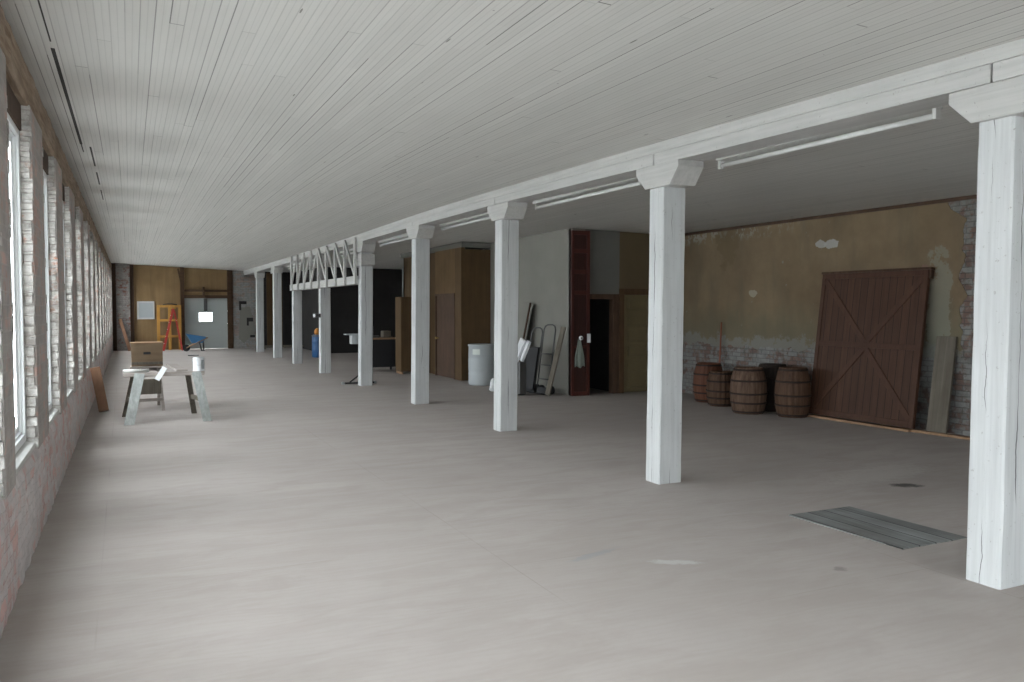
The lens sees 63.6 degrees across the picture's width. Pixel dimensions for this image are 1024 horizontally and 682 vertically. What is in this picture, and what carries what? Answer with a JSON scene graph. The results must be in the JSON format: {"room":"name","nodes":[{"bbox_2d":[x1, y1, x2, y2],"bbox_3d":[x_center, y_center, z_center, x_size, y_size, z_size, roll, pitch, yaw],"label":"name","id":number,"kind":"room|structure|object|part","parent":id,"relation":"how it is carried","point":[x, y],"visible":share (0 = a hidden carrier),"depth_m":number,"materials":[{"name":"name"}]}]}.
{"room":"warehouse interior","nodes":[
{"label":"warehouse interior","id":0,"kind":"room"},
{"bbox_2d":[0,47,112,638],"bbox_3d":[-7.765,-0.610,14.795,0.434,3.630,40.014,-1,3,-25],"label":"wall","id":1,"kind":"structure","parent":0,"point":[27,499],"depth_m":6.39,"materials":[{"name":"grey brick"}]},
{"bbox_2d":[6,79,35,474],"bbox_3d":[-3.366,-0.439,5.433,0.247,2.500,1.320,-1,3,-25],"label":"window","id":2,"kind":"structure","parent":1,"relation":"in","point":[23,448],"depth_m":5.95,"materials":[{"name":"white paint"}]},
{"bbox_3d":[-3.369,-0.379,5.434,0.050,2.126,1.146,-1,3,-25],"label":"sash","id":3,"kind":"part","parent":2,"relation":"part of","materials":[{"name":"white paint"}]},
{"bbox_3d":[-3.367,-0.379,5.435,0.125,2.272,1.292,-1,3,-25],"label":"frame","id":4,"kind":"part","parent":2,"relation":"part of","materials":[{"name":"white paint"}]},
{"bbox_3d":[-3.348,0.778,5.490,0.207,0.064,1.320,-1,3,-25],"label":"sill","id":5,"kind":"part","parent":2,"relation":"part of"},
{"bbox_2d":[42,146,58,425],"bbox_3d":[-4.289,-0.519,7.428,0.247,2.500,1.320,-1,3,-25],"label":"window","id":6,"kind":"structure","parent":1,"relation":"in","point":[53,412],"depth_m":7.98,"materials":[{"name":"white paint"}]},
{"bbox_3d":[-4.290,-0.459,7.430,0.125,2.272,1.292,-1,3,-25],"label":"frame","id":7,"kind":"part","parent":6,"relation":"part of","materials":[{"name":"white paint"}]},
{"bbox_3d":[-4.271,0.698,7.486,0.207,0.064,1.320,-1,3,-25],"label":"sill","id":8,"kind":"part","parent":6,"relation":"part of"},
{"bbox_2d":[0,5,111,269],"bbox_3d":[-7.646,-2.195,14.617,0.314,0.308,39.703,-1,3,-25],"label":"trim","id":9,"kind":"structure","parent":1,"relation":"attached to","point":[19,78],"depth_m":6.37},
{"bbox_2d":[62,183,72,399],"bbox_3d":[-5.212,-0.599,9.424,0.247,2.500,1.320,-1,3,-25],"label":"window","id":10,"kind":"structure","parent":1,"relation":"in","point":[69,391],"depth_m":9.98,"materials":[{"name":"white paint"}]},
{"bbox_3d":[-5.213,-0.539,9.426,0.125,2.272,1.292,-1,3,-25],"label":"frame","id":11,"kind":"part","parent":10,"relation":"part of","materials":[{"name":"white paint"}]},
{"bbox_3d":[-5.194,0.618,9.481,0.207,0.064,1.320,-1,3,-25],"label":"sill","id":12,"kind":"part","parent":10,"relation":"part of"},
{"bbox_2d":[75,211,82,382],"bbox_3d":[-6.134,-0.679,11.419,0.247,2.500,1.320,-1,3,-25],"label":"window","id":13,"kind":"structure","parent":1,"relation":"in","point":[80,377],"depth_m":11.85,"materials":[{"name":"white paint"}]},
{"bbox_2d":[111,264,294,349],"bbox_3d":[-12.697,-1.431,34.351,7.500,3.500,0.370,-1,3,-25],"label":"wall","id":14,"kind":"structure","parent":0,"point":[160,285],"depth_m":34.25,"materials":[{"name":"beige wood"}]},
{"bbox_2d":[115,263,130,350],"bbox_3d":[-15.500,-1.374,32.934,0.500,3.500,0.550,-1,3,-25],"label":"brick pillar","id":15,"kind":"structure","parent":14,"relation":"attached to","point":[122,270],"depth_m":32.68,"materials":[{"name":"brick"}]},
{"bbox_2d":[111,263,134,350],"bbox_3d":[-15.455,-1.350,32.840,0.780,3.460,0.160,-1,3,-25],"label":"trim","id":16,"kind":"structure","parent":14,"relation":"attached to","point":[113,264],"depth_m":32.70,"materials":[{"name":"brown wood"}]},
{"bbox_2d":[137,301,154,318],"bbox_3d":[-14.735,-1.236,33.239,0.640,0.720,0.050,-1,3,-25],"label":"notice board","id":17,"kind":"object","parent":14,"relation":"attached to","point":[145,309],"visible":1,"depth_m":33.23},
{"bbox_3d":[-14.997,-1.231,33.116,0.060,0.720,0.050,-1,3,-25],"label":"frame","id":18,"kind":"part","parent":17,"relation":"part of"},
{"bbox_2d":[177,267,232,347],"bbox_3d":[-12.672,-1.363,34.155,2.144,3.380,0.150,-1,3,-25],"label":"trim","id":19,"kind":"structure","parent":14,"relation":"attached to","point":[229,296],"depth_m":34.22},
{"bbox_2d":[184,298,227,348],"bbox_3d":[-12.690,-0.750,34.293,1.710,2.135,0.110,-1,3,-25],"label":"door","id":20,"kind":"structure","parent":14,"relation":"in","point":[216,330],"depth_m":34.32,"materials":[{"name":"grey metal"}]},
{"bbox_3d":[-12.700,-1.501,34.225,0.140,0.530,0.050,-1,3,-25],"label":"operator rail","id":21,"kind":"part","parent":20,"relation":"part of","materials":[{"name":"metal"}]},
{"bbox_2d":[283,267,401,352],"bbox_3d":[-7.513,-1.275,32.967,6.834,3.300,3.096,2,3,35],"label":"wall","id":22,"kind":"structure","parent":0,"point":[387,283],"depth_m":31.60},
{"bbox_2d":[400,242,490,380],"bbox_3d":[-0.761,-0.831,21.918,3.100,3.300,4.660,-1,3,-25],"label":"wall brown partition","id":23,"kind":"structure","parent":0,"point":[462,269],"depth_m":19.39,"materials":[{"name":"brown wood"}]},
{"bbox_2d":[435,293,454,379],"bbox_3d":[-1.640,-0.132,20.155,0.155,2.045,1.350,-1,3,-25],"label":"door","id":24,"kind":"structure","parent":23,"relation":"in","point":[444,303],"depth_m":20.18,"materials":[{"name":"brown wood"}]},
{"bbox_2d":[0,347,1023,681],"bbox_3d":[-2.813,1.071,17.190,11.700,0.120,40.000,-1,3,-25],"label":"floor","id":25,"kind":"structure","parent":0,"point":[318,528],"depth_m":5.70,"materials":[{"name":"grey concrete"}]},
{"bbox_2d":[90,366,108,411],"bbox_3d":[-6.732,0.789,13.480,0.267,0.746,0.271,-1,3,-25],"label":"board","id":26,"kind":"object","parent":25,"relation":"on","point":[98,384],"visible":1,"depth_m":13.43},
{"bbox_2d":[118,319,130,350],"bbox_3d":[-15.208,-0.239,32.453,0.656,1.272,0.122,1,3,28],"label":"leaning board","id":27,"kind":"object","parent":25,"relation":"on","point":[119,320],"visible":0.86,"depth_m":32.43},
{"bbox_2d":[130,368,164,411],"bbox_3d":[-6.164,0.791,13.941,0.500,0.700,0.861,-1,3,-28],"label":"sawhorse","id":28,"kind":"object","parent":25,"relation":"on","point":[150,386],"visible":0.52,"depth_m":13.71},
{"bbox_3d":[-6.164,0.471,13.928,0.500,0.060,0.090,-1,3,-28],"label":"rail","id":29,"kind":"part","parent":28,"relation":"part of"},
{"bbox_2d":[130,365,163,367],"bbox_3d":[-6.192,0.425,13.996,0.510,0.023,0.650,-1,3,-25],"label":"board","id":30,"kind":"object","parent":28,"relation":"on","point":[130,365],"visible":0.61,"depth_m":13.73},
{"bbox_2d":[130,341,162,366],"bbox_3d":[-6.155,0.216,13.922,0.504,0.398,0.364,-1,3,-25],"label":"wooden box","id":31,"kind":"object","parent":30,"relation":"on","point":[142,353],"visible":1,"depth_m":13.77,"materials":[{"name":"brown wood"}]},
{"bbox_3d":[-6.155,0.026,13.915,0.504,0.018,0.364,-1,3,-25],"label":"lid","id":32,"kind":"part","parent":31,"relation":"part of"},
{"bbox_3d":[-5.873,0.798,13.830,0.080,0.694,0.391,-1,3,-28],"label":"leg","id":33,"kind":"part","parent":28,"relation":"part of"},
{"bbox_2d":[122,371,211,425],"bbox_3d":[-5.292,0.826,12.627,1.228,0.734,1.087,-1,3,-25],"label":"sawhorse","id":34,"kind":"object","parent":25,"relation":"on","point":[134,390],"visible":1,"depth_m":12.47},
{"bbox_3d":[-5.860,0.829,12.637,0.072,0.729,0.604,-2,3,-39],"label":"leg","id":35,"kind":"part","parent":34,"relation":"part of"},
{"bbox_3d":[-5.549,0.846,12.142,0.138,0.734,0.456,0,2,-1],"label":"leg","id":36,"kind":"part","parent":34,"relation":"part of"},
{"bbox_2d":[123,369,148,372],"bbox_3d":[-5.637,0.446,12.384,0.360,0.054,0.054,-1,3,-25],"label":"paper roll","id":37,"kind":"object","parent":34,"relation":"on","point":[124,370],"visible":1,"depth_m":12.36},
{"bbox_2d":[155,366,166,380],"bbox_3d":[-5.286,0.491,12.437,0.054,0.217,0.189,1,3,33],"label":"white offcut","id":38,"kind":"object","parent":34,"relation":"on","point":[158,377],"visible":1,"depth_m":12.43,"materials":[{"name":"plastic"}]},
{"bbox_3d":[-5.272,0.497,12.525,1.140,0.060,0.090,-1,3,-25],"label":"rail","id":39,"kind":"part","parent":34,"relation":"part of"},
{"bbox_2d":[166,363,187,370],"bbox_3d":[-5.424,0.420,13.340,0.160,0.022,1.692,-1,3,-28],"label":"board","id":40,"kind":"object","parent":34,"relation":"on","point":[176,367],"visible":1,"depth_m":13.08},
{"bbox_3d":[-5.059,0.814,13.014,0.082,0.729,0.603,0,2,-12],"label":"leg","id":41,"kind":"part","parent":34,"relation":"part of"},
{"bbox_2d":[192,357,204,370],"bbox_3d":[-4.829,0.353,12.730,0.181,0.209,0.175,-1,3,-25],"label":"paint can","id":42,"kind":"object","parent":34,"relation":"on","point":[198,362],"visible":1,"depth_m":12.66,"materials":[{"name":"white plastic"}]},
{"bbox_3d":[-4.704,0.832,12.529,0.131,0.731,0.447,-2,3,-43],"label":"leg","id":43,"kind":"part","parent":34,"relation":"part of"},
{"bbox_2d":[157,305,181,349],"bbox_3d":[-13.845,-0.546,33.373,0.910,1.810,0.085,-1,3,-25],"label":"door","id":44,"kind":"structure","parent":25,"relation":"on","point":[159,336],"depth_m":33.35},
{"bbox_2d":[163,308,182,350],"bbox_3d":[-13.519,-0.472,32.880,0.756,1.718,0.471,-1,3,-25],"label":"stepladder","id":45,"kind":"object","parent":25,"relation":"on","point":[173,310],"visible":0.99,"depth_m":32.74,"materials":[{"name":"metal"}]},
{"bbox_3d":[-13.574,-0.452,32.648,0.458,1.697,0.097,-1,3,-25],"label":"rail","id":46,"kind":"part","parent":45,"relation":"part of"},
{"bbox_3d":[-13.244,-0.418,32.805,0.324,1.609,0.091,-1,3,-25],"label":"rail","id":47,"kind":"part","parent":45,"relation":"part of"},
{"bbox_2d":[183,333,207,350],"bbox_3d":[-12.361,0.051,32.230,0.923,0.699,0.535,-1,3,-25],"label":"wheelbarrow","id":48,"kind":"object","parent":25,"relation":"on","point":[194,339],"visible":1,"depth_m":32.08,"materials":[{"name":"blue metal"}]},
{"bbox_2d":[185,333,205,342],"bbox_3d":[-12.337,-0.112,32.235,0.734,0.374,0.520,-1,3,-25],"label":"tray","id":49,"kind":"object","parent":48,"relation":"on","point":[193,338],"depth_m":32.07,"materials":[{"name":"blue metal"}]},
{"bbox_2d":[254,272,264,351],"bbox_3d":[-9.714,-1.115,31.845,0.295,3.070,0.685,-1,3,-25],"label":"column","id":50,"kind":"structure","parent":25,"relation":"on","point":[259,276],"depth_m":31.79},
{"bbox_2d":[271,266,282,357],"bbox_3d":[-7.966,-0.973,28.062,0.295,3.090,0.685,-1,3,-25],"label":"column","id":51,"kind":"structure","parent":25,"relation":"on","point":[277,271],"depth_m":28.01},
{"bbox_2d":[264,345,303,348],"bbox_3d":[-9.439,0.252,34.019,1.677,0.165,0.110,-1,2,-14],"label":"rail","id":52,"kind":"object","parent":25,"relation":"on","point":[265,346],"visible":0.5,"depth_m":33.92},
{"bbox_2d":[292,291,301,363],"bbox_3d":[-6.558,-0.420,25.210,0.273,2.215,0.232,-1,3,-25],"label":"column","id":53,"kind":"structure","parent":25,"relation":"on","point":[296,295],"depth_m":25.11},
{"bbox_2d":[312,334,318,357],"bbox_3d":[-6.615,0.169,28.415,0.540,0.780,0.540,-1,3,-25],"label":"drum","id":54,"kind":"object","parent":25,"relation":"on","point":[315,338],"visible":0.48,"depth_m":28.17,"materials":[{"name":"plastic"}]},
{"bbox_2d":[314,328,318,334],"bbox_3d":[-6.688,-0.329,28.360,0.220,0.220,0.214,-1,3,-25],"label":"bucket","id":55,"kind":"object","parent":54,"relation":"on","point":[316,331],"visible":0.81,"depth_m":28.28,"materials":[{"name":"plastic"}]},
{"bbox_2d":[319,288,330,372],"bbox_3d":[-4.891,-0.274,21.577,0.275,2.215,0.233,-1,3,-25],"label":"column","id":56,"kind":"structure","parent":25,"relation":"on","point":[324,293],"depth_m":21.48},
{"bbox_2d":[313,313,320,317],"bbox_3d":[-5.054,-0.659,21.375,0.136,0.136,0.189,2,3,35],"label":"lamp","id":57,"kind":"object","parent":56,"relation":"attached to","point":[315,315],"visible":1,"depth_m":21.32,"materials":[{"name":"metal"}]},
{"bbox_2d":[341,334,376,384],"bbox_3d":[-3.405,0.400,18.377,0.790,1.125,0.240,-1,3,-25],"label":"stand","id":58,"kind":"object","parent":25,"relation":"on","point":[353,337],"visible":0.52,"depth_m":18.24,"materials":[{"name":"black metal"}]},
{"bbox_2d":[344,334,357,343],"bbox_3d":[-3.442,-0.049,18.342,0.540,0.225,0.240,-1,3,-25],"label":"tray","id":59,"kind":"object","parent":58,"relation":"on","point":[353,337],"depth_m":18.22,"materials":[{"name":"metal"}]},
{"bbox_2d":[357,241,375,385],"bbox_3d":[-3.179,-0.585,18.032,0.340,3.120,0.685,-1,3,-25],"label":"column","id":60,"kind":"structure","parent":25,"relation":"on","point":[365,258],"depth_m":17.97,"materials":[{"name":"wood"}]},
{"bbox_2d":[373,337,395,369],"bbox_3d":[-3.608,0.356,22.262,1.000,0.900,0.700,-1,3,-25],"label":"workbench","id":61,"kind":"object","parent":25,"relation":"on","point":[384,349],"visible":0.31,"depth_m":22.03,"materials":[{"name":"black wood"}]},
{"bbox_2d":[381,331,390,337],"bbox_3d":[-3.408,-0.186,22.307,0.220,0.180,0.250,-1,3,-25],"label":"carton","id":62,"kind":"object","parent":61,"relation":"on","point":[385,334],"visible":1,"depth_m":22.20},
{"bbox_2d":[395,297,411,373],"bbox_3d":[-2.596,-0.152,21.463,0.750,1.980,0.470,-1,3,-25],"label":"wardrobe","id":63,"kind":"object","parent":25,"relation":"on","point":[403,305],"visible":0.36,"depth_m":21.17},
{"bbox_2d":[402,267,403,296],"bbox_3d":[-2.845,-1.532,21.550,0.037,0.770,0.037,0,2,-3],"label":"pipe","id":64,"kind":"object","parent":63,"relation":"on","point":[402,267],"visible":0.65,"depth_m":21.54,"materials":[{"name":"metal"}]},
{"bbox_3d":[-2.665,-0.171,21.180,0.375,1.880,0.020,-1,3,-25],"label":"cabinet door","id":65,"kind":"part","parent":63,"relation":"part of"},
{"bbox_2d":[406,225,434,403],"bbox_3d":[-1.607,-0.449,14.597,0.307,3.125,0.685,-1,3,-25],"label":"column","id":66,"kind":"structure","parent":25,"relation":"on","point":[420,235],"depth_m":14.55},
{"bbox_2d":[468,344,493,385],"bbox_3d":[-0.671,0.518,18.231,0.600,0.900,0.600,-1,3,-25],"label":"drum","id":67,"kind":"object","parent":25,"relation":"on","point":[481,356],"visible":0.84,"depth_m":17.98,"materials":[{"name":"plastic"}]},
{"bbox_2d":[489,378,493,390],"bbox_3d":[-0.382,0.889,16.838,0.177,0.270,0.165,-1,3,-25],"label":"plastic bag","id":68,"kind":"object","parent":25,"relation":"on","point":[491,388],"visible":0.62,"depth_m":16.77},
{"bbox_2d":[487,202,526,431],"bbox_3d":[-0.064,-0.316,11.402,0.307,3.115,0.685,-1,3,-25],"label":"column","id":69,"kind":"structure","parent":25,"relation":"on","point":[506,216],"depth_m":11.35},
{"bbox_2d":[517,338,530,394],"bbox_3d":[0.168,0.507,16.194,0.309,1.136,0.549,-1,3,-25],"label":"panel","id":70,"kind":"object","parent":25,"relation":"on","point":[521,390],"visible":0.62,"depth_m":16.05,"materials":[{"name":"white plastic"}]},
{"bbox_2d":[519,303,530,361],"bbox_3d":[0.206,0.111,16.914,0.046,1.797,0.785,1,3,29],"label":"strip","id":71,"kind":"object","parent":25,"relation":"on","point":[526,323],"visible":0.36,"depth_m":17.06,"materials":[{"name":"brown wood"}]},
{"bbox_2d":[518,302,532,361],"bbox_3d":[0.108,0.083,17.613,0.370,1.840,0.848,-1,3,-25],"label":"shovel","id":72,"kind":"object","parent":25,"relation":"on","point":[522,307],"visible":0.43,"depth_m":17.54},
{"bbox_2d":[525,327,542,392],"bbox_3d":[0.360,0.383,16.675,0.462,1.323,0.347,-2,3,-39],"label":"hand truck","id":73,"kind":"object","parent":25,"relation":"on","point":[533,354],"visible":0.71,"depth_m":16.63,"materials":[{"name":"metal"}]},
{"bbox_3d":[0.375,0.546,16.694,0.040,0.870,0.340,12,-6,-39],"label":"black panel","id":74,"kind":"part","parent":73,"relation":"part of","materials":[{"name":"metal"}]},
{"bbox_3d":[0.439,0.325,16.738,0.028,1.233,0.347,12,-6,-39],"label":"tube frame","id":75,"kind":"part","parent":73,"relation":"part of","materials":[{"name":"metal"}]},
{"bbox_2d":[529,324,555,394],"bbox_3d":[0.605,0.364,16.253,0.427,1.386,0.367,-2,3,-39],"label":"hand truck","id":76,"kind":"object","parent":25,"relation":"on","point":[541,389],"visible":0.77,"depth_m":16.31,"materials":[{"name":"metal"}]},
{"bbox_3d":[0.532,0.966,16.218,0.220,0.140,0.340,10,-4,-39],"label":"toe plate","id":77,"kind":"part","parent":76,"relation":"part of","materials":[{"name":"grey metal"}]},
{"bbox_3d":[0.682,0.308,16.315,0.028,1.293,0.367,10,-4,-39],"label":"tube frame","id":78,"kind":"part","parent":76,"relation":"part of","materials":[{"name":"metal"}]},
{"bbox_2d":[545,327,565,395],"bbox_3d":[0.840,0.386,15.929,0.381,1.323,0.172,-1,2,-15],"label":"leaning board","id":79,"kind":"object","parent":25,"relation":"on","point":[563,329],"visible":1,"depth_m":15.90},
{"bbox_2d":[636,159,703,483],"bbox_3d":[1.514,-0.154,8.004,0.305,3.065,0.685,-1,3,-25],"label":"column","id":80,"kind":"structure","parent":25,"relation":"on","point":[667,182],"depth_m":7.96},
{"bbox_2d":[693,362,722,402],"bbox_3d":[3.568,0.748,15.006,0.563,0.700,0.563,-2,3,-42],"label":"wooden barrel","id":81,"kind":"object","parent":25,"relation":"on","point":[701,371],"visible":0.66,"depth_m":14.82,"materials":[{"name":"red wood"}]},
{"bbox_2d":[706,370,732,406],"bbox_3d":[3.643,0.823,14.380,0.523,0.600,0.523,1,2,13],"label":"wooden barrel","id":82,"kind":"object","parent":25,"relation":"on","point":[718,381],"visible":0.72,"depth_m":14.18,"materials":[{"name":"brown wood"}]},
{"bbox_2d":[719,322,721,362],"bbox_3d":[3.844,0.369,15.338,0.194,1.431,0.114,-1,3,-25],"label":"broom","id":83,"kind":"object","parent":25,"relation":"on","point":[721,322],"visible":0.42,"depth_m":15.36,"materials":[{"name":"brown wood"}]},
{"bbox_2d":[730,366,767,414],"bbox_3d":[3.825,0.794,13.358,0.593,0.740,0.593,-1,3,-33],"label":"wooden barrel","id":84,"kind":"object","parent":25,"relation":"on","point":[748,385],"visible":1,"depth_m":13.13,"materials":[{"name":"brown wood"}]},
{"bbox_2d":[758,363,785,411],"bbox_3d":[4.316,0.765,13.699,0.553,0.770,0.553,2,3,40],"label":"wooden barrel","id":85,"kind":"object","parent":25,"relation":"on","point":[771,369],"visible":0.31,"depth_m":13.48,"materials":[{"name":"brown wood"}]},
{"bbox_2d":[774,366,810,417],"bbox_3d":[4.396,0.796,12.942,0.557,0.770,0.557,-2,3,-37],"label":"wooden barrel","id":86,"kind":"object","parent":25,"relation":"on","point":[792,392],"visible":1,"depth_m":12.73,"materials":[{"name":"brown wood"}]},
{"bbox_2d":[807,414,910,431],"bbox_3d":[5.049,1.198,12.110,0.085,0.032,1.810,-1,3,-26],"label":"board","id":87,"kind":"object","parent":25,"relation":"on","point":[809,415],"visible":1,"depth_m":12.01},
{"bbox_2d":[789,506,966,549],"bbox_3d":[2.814,1.441,6.432,0.712,0.013,1.070,-1,3,-25],"label":"floor hatch","id":88,"kind":"object","parent":25,"relation":"on","point":[901,534],"visible":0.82,"depth_m":6.37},
{"bbox_2d":[863,423,969,439],"bbox_3d":[5.554,1.233,11.237,0.085,0.032,1.708,-1,3,-31],"label":"board","id":89,"kind":"object","parent":25,"relation":"on","point":[864,424],"visible":0.56,"depth_m":10.99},
{"bbox_2d":[926,336,957,433],"bbox_3d":[5.815,0.589,11.175,0.230,1.301,0.280,-1,3,-29],"label":"plank","id":90,"kind":"object","parent":25,"relation":"on","point":[946,346],"visible":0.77,"depth_m":11.15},
{"bbox_2d":[949,75,1023,589],"bbox_3d":[3.041,-0.027,5.034,0.308,3.050,0.685,-1,3,-25],"label":"column","id":91,"kind":"structure","parent":25,"relation":"on","point":[995,528],"depth_m":5.00,"materials":[{"name":"wood"}]},
{"bbox_2d":[0,0,1023,271],"bbox_3d":[-2.813,-2.424,17.049,11.700,0.526,40.000,-1,3,-25],"label":"ceiling","id":92,"kind":"structure","parent":0,"point":[239,135],"depth_m":6.74,"materials":[{"name":"wood"}]},
{"bbox_2d":[340,248,352,256],"bbox_3d":[-3.809,-2.225,19.906,0.129,0.263,2.430,-1,3,-25],"label":"fluorescent light","id":93,"kind":"object","parent":92,"relation":"hanging from","point":[350,250],"visible":0.36,"depth_m":20.44,"materials":[{"name":"metal"}]},
{"bbox_2d":[378,233,408,246],"bbox_3d":[-2.298,-2.124,16.696,0.129,0.263,2.530,-1,3,-25],"label":"fluorescent light","id":94,"kind":"object","parent":92,"relation":"hanging from","point":[405,235],"visible":0.52,"depth_m":16.88,"materials":[{"name":"metal"}]},
{"bbox_2d":[439,212,490,230],"bbox_3d":[-0.691,-2.004,13.282,0.129,0.263,2.480,-1,3,-25],"label":"fluorescent light","id":95,"kind":"object","parent":92,"relation":"hanging from","point":[443,226],"visible":0.51,"depth_m":13.38,"materials":[{"name":"metal"}]},
{"bbox_2d":[533,177,641,209],"bbox_3d":[0.859,-1.848,9.992,0.129,0.263,2.500,-1,3,-25],"label":"fluorescent light","id":96,"kind":"object","parent":92,"relation":"hanging from","point":[538,203],"visible":0.63,"depth_m":9.88,"materials":[{"name":"metal"}]},
{"bbox_2d":[243,38,1023,274],"bbox_3d":[-2.659,-2.183,17.121,0.607,0.288,39.380,-1,3,-25],"label":"ceiling beam","id":97,"kind":"structure","parent":92,"relation":"attached to","point":[930,86],"depth_m":6.59,"materials":[{"name":"wood"}]},
{"bbox_2d":[290,237,357,290],"bbox_3d":[-4.999,-1.893,21.585,0.275,1.019,8.015,-1,3,-25],"label":"truss","id":98,"kind":"object","parent":97,"relation":"attached to","point":[322,273],"visible":0.99,"depth_m":20.61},
{"bbox_3d":[-6.600,-2.016,24.728,0.055,1.013,0.090,-1,3,-25],"label":"post","id":99,"kind":"part","parent":98,"relation":"part of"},
{"bbox_3d":[-6.202,-1.982,23.881,0.055,1.013,0.090,-1,3,-25],"label":"post","id":100,"kind":"part","parent":98,"relation":"part of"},
{"bbox_3d":[-5.803,-1.948,23.035,0.055,1.013,0.090,-1,3,-25],"label":"post","id":101,"kind":"part","parent":98,"relation":"part of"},
{"bbox_3d":[-5.404,-1.914,22.189,0.055,1.013,0.090,-1,3,-25],"label":"post","id":102,"kind":"part","parent":98,"relation":"part of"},
{"bbox_3d":[-5.006,-1.880,21.342,0.055,1.013,0.090,-1,3,-25],"label":"post","id":103,"kind":"part","parent":98,"relation":"part of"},
{"bbox_3d":[-4.962,-1.917,21.477,0.100,0.685,0.240,-1,3,-25],"label":"king post","id":104,"kind":"part","parent":98,"relation":"part of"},
{"bbox_3d":[-4.607,-1.846,20.496,0.055,1.013,0.090,-1,3,-25],"label":"post","id":105,"kind":"part","parent":98,"relation":"part of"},
{"bbox_3d":[-4.208,-1.812,19.649,0.055,1.013,0.090,-1,3,-25],"label":"post","id":106,"kind":"part","parent":98,"relation":"part of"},
{"bbox_3d":[-3.810,-1.778,18.803,0.055,1.013,0.090,-1,3,-25],"label":"post","id":107,"kind":"part","parent":98,"relation":"part of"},
{"bbox_3d":[-3.411,-1.744,17.956,0.055,1.013,0.090,-1,3,-25],"label":"post","id":108,"kind":"part","parent":98,"relation":"part of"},
{"bbox_2d":[716,106,942,169],"bbox_3d":[2.426,-1.688,6.666,0.129,0.263,2.280,-1,3,-25],"label":"fluorescent light","id":109,"kind":"object","parent":92,"relation":"hanging from","point":[936,112],"visible":0.65,"depth_m":6.50,"materials":[{"name":"metal"}]},
{"bbox_2d":[485,228,576,394],"bbox_3d":[0.304,-0.669,17.896,0.120,3.300,4.250,-1,3,-25],"label":"wall","id":110,"kind":"structure","parent":0,"point":[544,267],"depth_m":16.90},
{"bbox_2d":[569,228,649,393],"bbox_3d":[1.754,-0.651,17.446,2.360,3.300,2.200,-1,3,-25],"label":"wall partition","id":111,"kind":"structure","parent":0,"point":[618,259],"depth_m":16.47,"materials":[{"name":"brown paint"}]},
{"bbox_2d":[570,230,590,395],"bbox_3d":[1.320,-0.530,15.916,0.382,3.180,0.125,-1,2,-19],"label":"door","id":112,"kind":"structure","parent":111,"relation":"in","point":[579,240],"depth_m":15.91,"materials":[{"name":"brown wood"}]},
{"bbox_2d":[575,339,584,367],"bbox_3d":[1.302,0.242,15.892,0.216,0.560,0.051,-1,2,-19],"label":"hanging cloth","id":113,"kind":"object","parent":112,"relation":"hanging from","point":[579,355],"visible":1,"depth_m":15.90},
{"bbox_3d":[1.314,1.019,15.978,0.270,0.080,0.022,-1,2,-19],"label":"rail","id":114,"kind":"part","parent":112,"relation":"part of","materials":[{"name":"red wood"}]},
{"bbox_3d":[1.314,-2.078,15.853,0.270,0.080,0.022,-1,2,-19],"label":"rail","id":115,"kind":"part","parent":112,"relation":"part of","materials":[{"name":"red wood"}]},
{"bbox_3d":[1.314,-1.729,15.867,0.270,0.080,0.022,-1,2,-19],"label":"rail","id":116,"kind":"part","parent":112,"relation":"part of","materials":[{"name":"red wood"}]},
{"bbox_3d":[1.314,-1.329,15.883,0.270,0.080,0.022,-1,2,-19],"label":"rail","id":117,"kind":"part","parent":112,"relation":"part of","materials":[{"name":"red wood"}]},
{"bbox_3d":[1.314,-0.929,15.899,0.270,0.080,0.022,-1,2,-19],"label":"rail","id":118,"kind":"part","parent":112,"relation":"part of","materials":[{"name":"red wood"}]},
{"bbox_2d":[590,294,618,393],"bbox_3d":[1.755,0.060,16.308,0.750,1.970,0.150,-1,3,-25],"label":"trim","id":119,"kind":"structure","parent":111,"relation":"attached to","point":[613,298],"depth_m":16.38,"materials":[{"name":"brown wood"}]},
{"bbox_2d":[619,289,648,392],"bbox_3d":[2.511,-0.009,16.648,0.890,2.080,0.175,-1,3,-25],"label":"door","id":120,"kind":"structure","parent":111,"relation":"in","point":[633,303],"depth_m":16.60,"materials":[{"name":"paint"}]},
{"bbox_2d":[682,199,976,435],"bbox_3d":[2.255,-0.734,19.504,0.400,3.300,40.000,-1,3,-25],"label":"wall","id":121,"kind":"structure","parent":0,"point":[731,357],"depth_m":11.48,"materials":[{"name":"brick"}]},
{"bbox_2d":[683,202,967,358],"bbox_3d":[4.644,-0.928,13.952,0.020,2.306,6.619,-1,3,-25],"label":"plaster","id":122,"kind":"object","parent":121,"relation":"attached to","point":[763,284],"depth_m":13.67,"materials":[{"name":"beige paint"}]},
{"bbox_2d":[685,194,976,235],"bbox_3d":[4.915,-1.990,13.284,0.035,0.050,7.980,-1,3,-25],"label":"trim","id":123,"kind":"structure","parent":121,"relation":"attached to","point":[968,197],"depth_m":12.74,"materials":[{"name":"brown wood"}]},
{"bbox_2d":[809,267,934,428],"bbox_3d":[5.241,0.062,12.192,0.348,2.226,1.936,-1,3,-26],"label":"sliding door","id":124,"kind":"structure","parent":121,"relation":"in","point":[868,354],"depth_m":12.09,"materials":[{"name":"brown wood"}]},
{"bbox_3d":[4.810,0.045,13.003,0.015,2.200,0.070,7,-1,-26],"label":"rail","id":125,"kind":"part","parent":124,"relation":"part of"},
{"bbox_3d":[5.090,1.126,12.181,0.015,0.090,1.730,7,-1,-26],"label":"rail","id":126,"kind":"part","parent":124,"relation":"part of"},
{"bbox_3d":[5.208,0.062,12.196,0.015,0.075,1.730,7,-1,-26],"label":"rail","id":127,"kind":"part","parent":124,"relation":"part of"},
{"bbox_3d":[5.323,-0.976,12.210,0.015,0.080,1.730,7,-1,-26],"label":"rail","id":128,"kind":"part","parent":124,"relation":"part of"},
{"bbox_3d":[5.603,0.110,11.388,0.015,2.200,0.070,7,-1,-26],"label":"rail","id":129,"kind":"part","parent":124,"relation":"part of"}
]}

